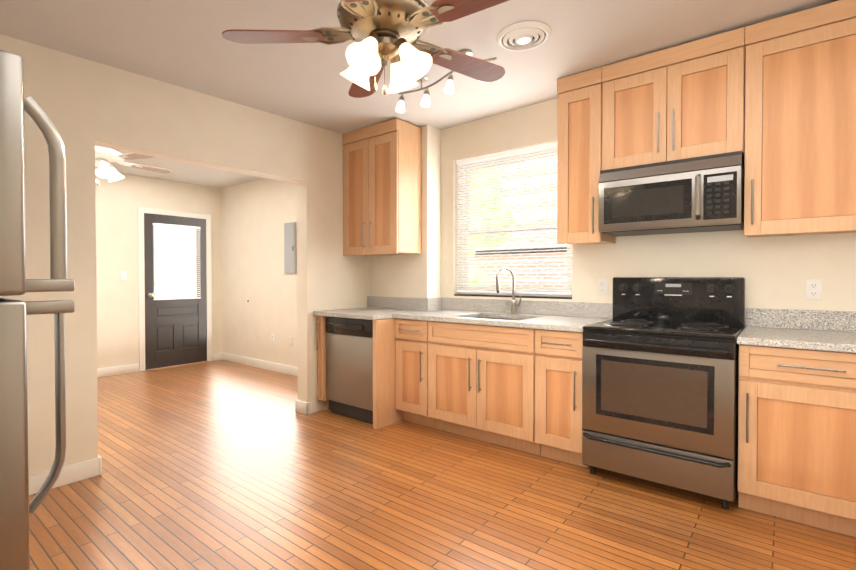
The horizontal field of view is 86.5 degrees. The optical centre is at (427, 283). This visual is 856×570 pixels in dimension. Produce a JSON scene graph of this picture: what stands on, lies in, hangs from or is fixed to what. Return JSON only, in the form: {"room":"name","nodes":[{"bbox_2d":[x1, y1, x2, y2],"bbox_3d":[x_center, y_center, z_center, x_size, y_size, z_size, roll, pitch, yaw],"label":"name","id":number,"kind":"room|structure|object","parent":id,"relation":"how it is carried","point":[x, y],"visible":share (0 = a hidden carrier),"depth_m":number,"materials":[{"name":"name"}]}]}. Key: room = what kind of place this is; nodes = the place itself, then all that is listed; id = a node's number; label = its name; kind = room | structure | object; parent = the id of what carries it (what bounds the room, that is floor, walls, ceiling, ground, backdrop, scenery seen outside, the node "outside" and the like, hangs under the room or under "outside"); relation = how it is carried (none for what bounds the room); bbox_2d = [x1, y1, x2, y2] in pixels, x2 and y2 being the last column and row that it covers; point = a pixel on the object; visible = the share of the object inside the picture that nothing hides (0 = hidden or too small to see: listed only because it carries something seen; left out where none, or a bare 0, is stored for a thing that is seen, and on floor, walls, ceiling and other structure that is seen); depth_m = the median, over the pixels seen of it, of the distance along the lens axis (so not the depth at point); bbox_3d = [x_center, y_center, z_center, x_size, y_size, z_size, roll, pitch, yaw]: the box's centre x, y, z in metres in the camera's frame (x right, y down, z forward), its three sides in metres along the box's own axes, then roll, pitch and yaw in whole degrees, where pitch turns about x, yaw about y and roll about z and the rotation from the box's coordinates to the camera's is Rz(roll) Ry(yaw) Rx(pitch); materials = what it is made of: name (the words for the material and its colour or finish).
{"room":"kitchen","nodes":[
{"label":"kitchen","id":0,"kind":"room"},
{"bbox_2d":[95,173,221,368],"bbox_3d":[-4.300,-0.245,5.019,0.200,2.720,4.150,1,1,38],"label":"wall","id":1,"kind":"structure","parent":0,"point":[119,202],"depth_m":5.61,"materials":[{"name":"paint"}]},
{"bbox_2d":[97,363,138,377],"bbox_3d":[-4.494,1.068,4.616,0.016,0.105,2.790,1,1,38],"label":"baseboard","id":2,"kind":"structure","parent":1,"relation":"attached to","point":[124,369],"depth_m":5.52,"materials":[{"name":"white wood"}]},
{"bbox_2d":[120,271,126,279],"bbox_3d":[-3.727,-0.098,5.574,0.015,0.115,0.070,1,1,38],"label":"light switch","id":3,"kind":"object","parent":1,"relation":"attached to","point":[123,275],"visible":1,"depth_m":5.57,"materials":[{"name":"white plastic"}]},
{"bbox_2d":[138,207,211,371],"bbox_3d":[-3.416,0.067,6.121,0.230,2.065,0.920,1,1,38],"label":"door frame","id":4,"kind":"structure","parent":1,"relation":"attached to","point":[141,273],"depth_m":5.82,"materials":[{"name":"white wood"}]},
{"bbox_2d":[144,213,206,369],"bbox_3d":[-3.326,0.101,6.051,0.119,1.988,0.778,1,1,38],"label":"entry door","id":5,"kind":"structure","parent":1,"relation":"in","point":[175,267],"depth_m":6.04,"materials":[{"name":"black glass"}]},
{"bbox_2d":[0,34,367,474],"bbox_3d":[-1.741,-0.219,3.129,0.140,2.720,3.950,1,1,38],"label":"wall","id":6,"kind":"structure","parent":0,"point":[86,106],"depth_m":2.77,"materials":[{"name":"paint"}]},
{"bbox_2d":[29,455,101,494],"bbox_3d":[-2.423,1.102,2.155,0.016,0.105,1.486,1,1,38],"label":"baseboard","id":7,"kind":"structure","parent":6,"relation":"attached to","point":[76,472],"depth_m":2.62,"materials":[{"name":"white wood"}]},
{"bbox_2d":[295,399,310,412],"bbox_3d":[-0.891,1.072,4.339,0.040,0.105,0.866,1,1,38],"label":"baseboard","id":8,"kind":"structure","parent":6,"relation":"attached to","point":[300,406],"depth_m":3.95,"materials":[{"name":"white wood"}]},
{"bbox_2d":[221,178,297,366],"bbox_3d":[-1.771,-0.254,5.636,3.010,2.720,0.050,1,1,38],"label":"wall","id":9,"kind":"structure","parent":0,"point":[256,215],"depth_m":5.96,"materials":[{"name":"paint"}]},
{"bbox_2d":[220,352,297,375],"bbox_3d":[-1.793,1.054,5.626,3.010,0.105,0.020,1,1,38],"label":"baseboard","id":10,"kind":"structure","parent":9,"relation":"attached to","point":[276,367],"depth_m":5.92,"materials":[{"name":"white wood"}]},
{"bbox_2d":[271,334,274,342],"bbox_3d":[-1.967,0.695,5.764,0.070,0.115,0.010,1,1,38],"label":"electrical outlet","id":11,"kind":"object","parent":9,"relation":"attached to","point":[272,338],"visible":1,"depth_m":5.76,"materials":[{"name":"white plastic"}]},
{"bbox_2d":[284,222,295,273],"bbox_3d":[-1.669,-0.429,5.496,0.220,0.615,0.036,1,1,38],"label":"electrical panel","id":12,"kind":"object","parent":9,"relation":"attached to","point":[290,248],"visible":1,"depth_m":5.47,"materials":[{"name":"grey metal"}]},
{"bbox_2d":[289,336,292,345],"bbox_3d":[-1.668,0.698,5.529,0.070,0.115,0.010,1,1,38],"label":"electrical outlet","id":13,"kind":"object","parent":9,"relation":"attached to","point":[290,340],"visible":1,"depth_m":5.52,"materials":[{"name":"white plastic"}]},
{"bbox_2d":[368,125,440,297],"bbox_3d":[-0.235,-0.235,4.330,0.740,2.720,0.200,1,1,38],"label":"wall","id":14,"kind":"structure","parent":0,"point":[410,275],"depth_m":4.12,"materials":[{"name":"paint"}]},
{"bbox_2d":[342,118,421,255],"bbox_3d":[-0.433,-0.818,4.116,0.676,1.125,0.366,1,1,38],"label":"upper cabinet","id":15,"kind":"object","parent":14,"relation":"attached to","point":[382,188],"visible":1,"depth_m":3.96,"materials":[{"name":"brown wood"}]},
{"bbox_2d":[432,282,436,294],"bbox_3d":[0.060,0.043,4.101,0.010,0.115,0.070,1,1,38],"label":"electrical outlet","id":16,"kind":"object","parent":14,"relation":"attached to","point":[434,288],"visible":1,"depth_m":4.10,"materials":[{"name":"white plastic"}]},
{"bbox_2d":[0,0,837,188],"bbox_3d":[-1.391,-1.394,2.838,7.450,0.228,4.350,1,1,38],"label":"ceiling","id":17,"kind":"structure","parent":0,"point":[184,44],"depth_m":2.62,"materials":[{"name":"paint"}]},
{"bbox_2d":[95,146,170,185],"bbox_3d":[-2.935,-1.104,4.163,1.146,0.446,1.105,1,1,38],"label":"ceiling fan","id":18,"kind":"object","parent":17,"relation":"hanging from","point":[104,167],"visible":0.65,"depth_m":4.07,"materials":[{"name":"metal"},{"name":"wood"},{"name":"glass"}]},
{"bbox_2d":[222,0,508,97],"bbox_3d":[-0.132,-1.050,1.820,1.211,0.602,1.255,1,1,38],"label":"kitchen ceiling fan","id":19,"kind":"object","parent":17,"relation":"hanging from","point":[380,33],"visible":1,"depth_m":1.80,"materials":[{"name":"brown wood"}]},
{"bbox_2d":[395,50,496,112],"bbox_3d":[0.094,-1.271,2.876,0.763,0.218,0.154,1,1,43],"label":"track light","id":20,"kind":"object","parent":17,"relation":"attached to","point":[425,101],"visible":0.75,"depth_m":2.98,"materials":[{"name":"white glass"}]},
{"bbox_2d":[496,21,550,50],"bbox_3d":[0.534,-1.373,2.546,0.300,0.034,0.300,1,1,38],"label":"ceiling vent","id":21,"kind":"object","parent":17,"relation":"in","point":[524,35],"visible":1,"depth_m":2.51,"materials":[{"name":"white plastic"}]},
{"bbox_2d":[29,360,855,569],"bbox_3d":[-1.391,1.170,2.873,7.450,0.050,4.350,1,1,38],"label":"floor","id":22,"kind":"structure","parent":0,"point":[219,465],"depth_m":2.37,"materials":[{"name":"brown wood"}]},
{"bbox_2d":[0,49,74,569],"bbox_3d":[-1.477,0.309,1.112,0.800,1.720,0.835,1,1,38],"label":"refrigerator","id":23,"kind":"object","parent":22,"relation":"on","point":[16,507],"visible":1,"depth_m":1.09,"materials":[{"name":"silver metal"}]},
{"bbox_2d":[316,316,330,410],"bbox_3d":[-0.751,0.700,4.190,0.076,0.853,0.676,1,1,38],"label":"end panel","id":24,"kind":"object","parent":22,"relation":"on","point":[321,332],"visible":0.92,"depth_m":3.95,"materials":[{"name":"brown wood"}]},
{"bbox_2d":[326,316,372,423],"bbox_3d":[-0.469,0.704,3.997,0.596,0.851,0.630,1,1,38],"label":"dishwasher","id":25,"kind":"object","parent":22,"relation":"on","point":[349,367],"visible":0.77,"depth_m":3.76,"materials":[{"name":"silver metal"}]},
{"bbox_2d":[373,318,402,429],"bbox_3d":[-0.219,0.706,3.795,0.040,0.853,0.638,1,1,38],"label":"end panel","id":26,"kind":"object","parent":22,"relation":"on","point":[386,412],"visible":0.42,"depth_m":3.60,"materials":[{"name":"brown wood"}]},
{"bbox_2d":[395,318,434,427],"bbox_3d":[0.046,0.705,3.824,0.331,0.853,0.666,1,1,38],"label":"base cabinet","id":27,"kind":"object","parent":22,"relation":"on","point":[411,361],"visible":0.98,"depth_m":3.60,"materials":[{"name":"brown wood"}]},
{"bbox_2d":[428,321,540,454],"bbox_3d":[0.524,0.710,3.447,0.874,0.853,0.666,1,1,38],"label":"base cabinet","id":28,"kind":"object","parent":22,"relation":"on","point":[481,382],"visible":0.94,"depth_m":3.18,"materials":[{"name":"brown wood"}]},
{"bbox_2d":[313,296,612,331],"bbox_3d":[0.162,0.307,3.594,2.278,0.345,0.873,1,1,38],"label":"countertop","id":29,"kind":"structure","parent":28,"relation":"on","point":[546,315],"depth_m":3.60,"materials":[{"name":"stone"}]},
{"bbox_2d":[495,267,520,313],"bbox_3d":[0.639,0.057,3.575,0.148,0.375,0.202,1,1,38],"label":"faucet","id":30,"kind":"object","parent":29,"relation":"on","point":[514,304],"visible":1,"depth_m":3.61,"materials":[{"name":"silver metal"}]},
{"bbox_2d":[535,329,589,467],"bbox_3d":[0.995,0.716,3.076,0.314,0.853,0.666,1,1,38],"label":"base cabinet","id":31,"kind":"object","parent":22,"relation":"on","point":[558,396],"visible":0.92,"depth_m":2.85,"materials":[{"name":"brown wood"}]},
{"bbox_2d":[582,277,744,509],"bbox_3d":[1.398,0.555,2.708,0.758,1.185,0.721,1,1,38],"label":"range","id":32,"kind":"object","parent":22,"relation":"on","point":[660,369],"visible":1,"depth_m":2.50,"materials":[{"name":"silver metal"}]},
{"bbox_2d":[737,344,855,536],"bbox_3d":[1.942,0.726,2.330,0.548,0.853,0.666,1,1,38],"label":"base cabinet","id":33,"kind":"object","parent":22,"relation":"on","point":[796,435],"visible":1,"depth_m":2.13,"materials":[{"name":"brown wood"}]},
{"bbox_2d":[737,308,855,352],"bbox_3d":[1.951,0.225,2.324,0.575,0.145,0.653,1,1,38],"label":"countertop","id":34,"kind":"structure","parent":33,"relation":"on","point":[824,330],"depth_m":2.47,"materials":[{"name":"stone"}]},
{"bbox_2d":[441,98,855,326],"bbox_3d":[-0.107,-0.238,4.484,7.450,2.720,0.200,1,1,38],"label":"wall","id":35,"kind":"structure","parent":0,"point":[775,272],"depth_m":3.03,"materials":[{"name":"paint"}]},
{"bbox_2d":[454,148,571,298],"bbox_3d":[0.704,-0.495,3.809,1.085,1.216,0.150,1,1,38],"label":"window","id":36,"kind":"structure","parent":35,"relation":"in","point":[516,295],"depth_m":3.88,"materials":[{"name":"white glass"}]},
{"bbox_2d":[456,141,571,294],"bbox_3d":[0.677,-0.509,3.775,1.061,1.182,0.043,1,1,38],"label":"window blinds","id":37,"kind":"object","parent":36,"relation":"attached to","point":[521,151],"visible":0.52,"depth_m":3.77,"materials":[{"name":"white plastic"}]},
{"bbox_2d":[557,67,615,244],"bbox_3d":[1.097,-0.840,3.164,0.300,1.134,0.366,1,1,38],"label":"upper cabinet","id":38,"kind":"object","parent":35,"relation":"attached to","point":[579,141],"visible":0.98,"depth_m":3.05,"materials":[{"name":"brown wood"}]},
{"bbox_2d":[597,279,606,294],"bbox_3d":[1.256,0.024,3.280,0.070,0.115,0.010,1,1,38],"label":"electrical outlet","id":39,"kind":"object","parent":35,"relation":"attached to","point":[601,286],"visible":1,"depth_m":3.28,"materials":[{"name":"white plastic"}]},
{"bbox_2d":[602,27,744,169],"bbox_3d":[1.516,-1.064,2.832,0.759,0.675,0.366,1,1,38],"label":"upper cabinet","id":40,"kind":"object","parent":35,"relation":"attached to","point":[683,101],"visible":0.79,"depth_m":2.68,"materials":[{"name":"brown wood"}]},
{"bbox_2d":[598,151,743,236],"bbox_3d":[1.490,-0.524,2.806,0.750,0.398,0.445,1,1,38],"label":"microwave","id":41,"kind":"object","parent":40,"relation":"attached to","point":[698,194],"visible":1,"depth_m":2.64,"materials":[{"name":"silver metal"}]},
{"bbox_2d":[744,0,855,236],"bbox_3d":[2.041,-0.829,2.421,0.572,1.134,0.366,1,1,38],"label":"upper cabinet","id":42,"kind":"object","parent":35,"relation":"attached to","point":[800,131],"visible":1,"depth_m":2.34,"materials":[{"name":"brown wood"}]},
{"bbox_2d":[805,279,821,299],"bbox_3d":[2.170,0.034,2.560,0.070,0.115,0.010,1,1,38],"label":"electrical outlet","id":43,"kind":"object","parent":35,"relation":"attached to","point":[813,289],"visible":1,"depth_m":2.56,"materials":[{"name":"white plastic"}]},
{"label":"outside","id":44,"kind":"structure","parent":0,"visible":0},
{"bbox_2d":[468,166,514,285],"bbox_3d":[0.550,0.603,8.389,1.950,6.930,1.220,1,1,38],"label":"tree","id":45,"kind":"object","parent":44,"point":[470,283],"depth_m":7.80,"materials":[{"name":"green plant"}]},
{"bbox_2d":[468,247,566,287],"bbox_3d":[2.021,1.705,8.627,13.000,4.720,0.400,1,1,38],"label":"annex","id":46,"kind":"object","parent":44,"point":[523,279],"depth_m":8.63,"materials":[{"name":"brick"}]},
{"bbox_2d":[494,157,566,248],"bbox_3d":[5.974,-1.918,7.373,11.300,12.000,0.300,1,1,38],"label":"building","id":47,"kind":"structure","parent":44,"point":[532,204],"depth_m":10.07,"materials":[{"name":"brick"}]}
]}

